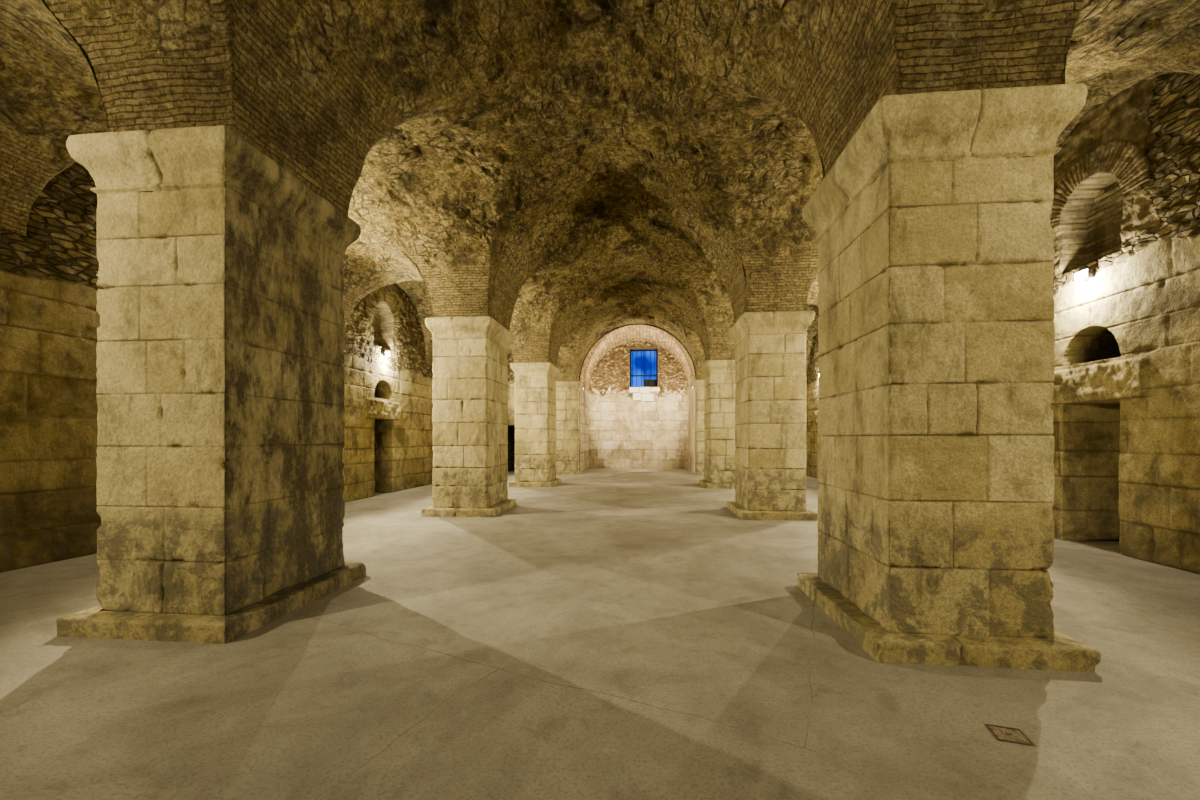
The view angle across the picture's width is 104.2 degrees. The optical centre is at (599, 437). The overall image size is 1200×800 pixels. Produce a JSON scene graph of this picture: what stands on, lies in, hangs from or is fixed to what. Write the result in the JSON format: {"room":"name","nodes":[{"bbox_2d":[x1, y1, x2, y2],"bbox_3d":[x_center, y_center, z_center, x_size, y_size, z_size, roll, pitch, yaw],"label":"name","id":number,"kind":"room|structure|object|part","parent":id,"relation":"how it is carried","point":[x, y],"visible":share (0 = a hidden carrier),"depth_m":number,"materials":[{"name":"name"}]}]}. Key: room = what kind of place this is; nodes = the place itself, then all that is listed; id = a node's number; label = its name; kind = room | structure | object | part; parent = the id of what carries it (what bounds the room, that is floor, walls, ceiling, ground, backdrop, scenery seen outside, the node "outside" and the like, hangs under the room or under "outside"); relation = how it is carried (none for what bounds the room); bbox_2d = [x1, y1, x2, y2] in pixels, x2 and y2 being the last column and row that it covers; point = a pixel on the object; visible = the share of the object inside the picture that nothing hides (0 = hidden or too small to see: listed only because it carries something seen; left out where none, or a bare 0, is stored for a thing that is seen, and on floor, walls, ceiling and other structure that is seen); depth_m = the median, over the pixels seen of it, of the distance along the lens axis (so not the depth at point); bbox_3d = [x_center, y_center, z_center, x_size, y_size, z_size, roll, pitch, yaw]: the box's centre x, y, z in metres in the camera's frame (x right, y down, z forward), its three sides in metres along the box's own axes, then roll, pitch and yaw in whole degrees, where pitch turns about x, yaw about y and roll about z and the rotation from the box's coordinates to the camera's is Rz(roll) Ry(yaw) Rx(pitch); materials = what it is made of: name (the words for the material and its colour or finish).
{"room":"vaulted stone cellar","nodes":[
{"label":"vaulted stone cellar","id":0,"kind":"room"},
{"bbox_2d":[0,162,432,572],"bbox_3d":[-6.912,-1.555,10.154,2.418,6.150,20.450,0,0,5],"label":"wall","id":1,"kind":"structure","parent":0,"point":[50,320],"depth_m":5.80,"materials":[{"name":"stone"}]},
{"bbox_2d":[382,351,388,357],"bbox_3d":[-5.739,-2.224,12.431,0.179,0.155,0.202,0,0,5],"label":"floodlight","id":2,"kind":"object","parent":1,"relation":"attached to","point":[385,354],"visible":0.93,"depth_m":12.37,"materials":[{"name":"grey metal"}]},
{"bbox_2d":[0,468,1199,799],"bbox_3d":[0.665,1.500,11.277,18.450,0.014,24.380,0,0,5],"label":"floor","id":3,"kind":"structure","parent":0,"point":[606,633],"depth_m":2.84,"materials":[{"name":"concrete"}]},
{"bbox_2d":[56,125,365,643],"bbox_3d":[-3.337,-0.405,4.326,1.409,3.850,1.746,0,0,5],"label":"stone pier","id":4,"kind":"object","parent":3,"relation":"on","point":[220,374],"visible":1,"depth_m":3.63,"materials":[{"name":"stone"}]},
{"bbox_2d":[421,316,515,516],"bbox_3d":[-2.655,-0.405,9.734,1.413,3.850,1.710,0,0,5],"label":"stone pier","id":5,"kind":"object","parent":3,"relation":"on","point":[470,369],"visible":1,"depth_m":9.05,"materials":[{"name":"stone"}]},
{"bbox_2d":[509,362,560,486],"bbox_3d":[-2.067,-0.405,15.131,1.367,3.850,1.659,0,0,5],"label":"stone pier","id":6,"kind":"object","parent":3,"relation":"on","point":[535,382],"visible":1,"depth_m":14.46,"materials":[{"name":"stone"}]},
{"bbox_2d":[556,381,581,474],"bbox_3d":[-1.399,-0.405,19.422,1.268,3.850,0.712,0,0,5],"label":"stone pier","id":7,"kind":"object","parent":3,"relation":"on","point":[567,392],"visible":0.82,"depth_m":19.17,"materials":[{"name":"stone"}]},
{"bbox_2d":[693,380,704,475],"bbox_3d":[4.451,-0.405,18.882,1.281,3.850,0.713,0,0,5],"label":"stone pier","id":8,"kind":"object","parent":3,"relation":"on","point":[698,384],"visible":0.37,"depth_m":18.68,"materials":[{"name":"stone"}]},
{"bbox_2d":[699,360,735,488],"bbox_3d":[3.880,-0.405,14.603,1.369,3.850,1.611,0,0,5],"label":"stone pier","id":9,"kind":"object","parent":3,"relation":"on","point":[719,375],"visible":0.67,"depth_m":13.98,"materials":[{"name":"stone"}]},
{"bbox_2d":[726,311,817,520],"bbox_3d":[3.343,-0.405,9.293,1.358,3.850,1.588,0,0,5],"label":"stone pier","id":10,"kind":"object","parent":3,"relation":"on","point":[770,347],"visible":0.98,"depth_m":8.66,"materials":[{"name":"stone"}]},
{"bbox_2d":[797,83,1100,671],"bbox_3d":[2.604,-0.405,3.872,1.374,3.850,1.658,0,0,5],"label":"stone pier","id":11,"kind":"object","parent":3,"relation":"on","point":[936,329],"visible":1,"depth_m":3.21,"materials":[{"name":"stone"}]},
{"bbox_2d":[985,724,1034,745],"bbox_3d":[2.066,1.499,2.360,0.150,0.011,0.136,0,0,17],"label":"drain cover","id":12,"kind":"object","parent":3,"relation":"on","point":[1001,733],"visible":1,"depth_m":2.35,"materials":[{"name":"metal"}]},
{"bbox_3d":[2.066,1.500,2.360,0.129,0.008,0.116,0,0,17],"label":"lid","id":13,"kind":"part","parent":12,"relation":"part of","materials":[{"name":"brown metal"}]},
{"bbox_2d":[0,0,1199,380],"bbox_3d":[0.557,-3.652,9.458,13.591,2.643,20.461,0,0,5],"label":"ceiling","id":14,"kind":"structure","parent":0,"point":[566,174],"depth_m":5.39,"materials":[{"name":"brown stone"}]},
{"bbox_2d":[507,324,696,472],"bbox_3d":[1.899,-1.800,21.361,13.210,6.600,3.610,0,0,5],"label":"wall","id":15,"kind":"structure","parent":0,"point":[633,333],"depth_m":21.13,"materials":[{"name":"stone"}]},
{"bbox_2d":[588,341,688,468],"bbox_3d":[1.885,-1.790,23.118,5.242,6.620,0.264,0,0,5],"label":"wall","id":16,"kind":"structure","parent":0,"point":[624,432],"depth_m":23.14,"materials":[{"name":"stone"}]},
{"bbox_2d":[629,347,659,401],"bbox_3d":[2.211,-3.150,23.326,1.530,2.700,0.940,0,0,5],"label":"window","id":17,"kind":"structure","parent":16,"relation":"in","point":[642,393],"depth_m":23.15,"materials":[{"name":"glass"}]},
{"bbox_3d":[2.209,-3.495,23.577,1.380,1.910,0.060,0,0,5],"label":"frame","id":18,"kind":"part","parent":17,"relation":"part of","materials":[{"name":"black paint"}]},
{"bbox_3d":[2.198,-2.155,23.025,1.500,0.710,0.340,0,0,5],"label":"sill","id":19,"kind":"part","parent":17,"relation":"part of","materials":[{"name":"stone"}]},
{"bbox_2d":[806,72,1199,573],"bbox_3d":[8.033,-1.555,8.773,2.444,6.150,20.450,0,0,5],"label":"wall","id":20,"kind":"structure","parent":0,"point":[1125,406],"depth_m":5.86,"materials":[{"name":"stone"}]},
{"bbox_2d":[1075,269,1093,283],"bbox_3d":[6.718,-2.224,6.429,0.179,0.155,0.202,0,0,5],"label":"floodlight","id":21,"kind":"object","parent":20,"relation":"attached to","point":[1085,275],"visible":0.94,"depth_m":6.40,"materials":[{"name":"grey metal"}]}
]}

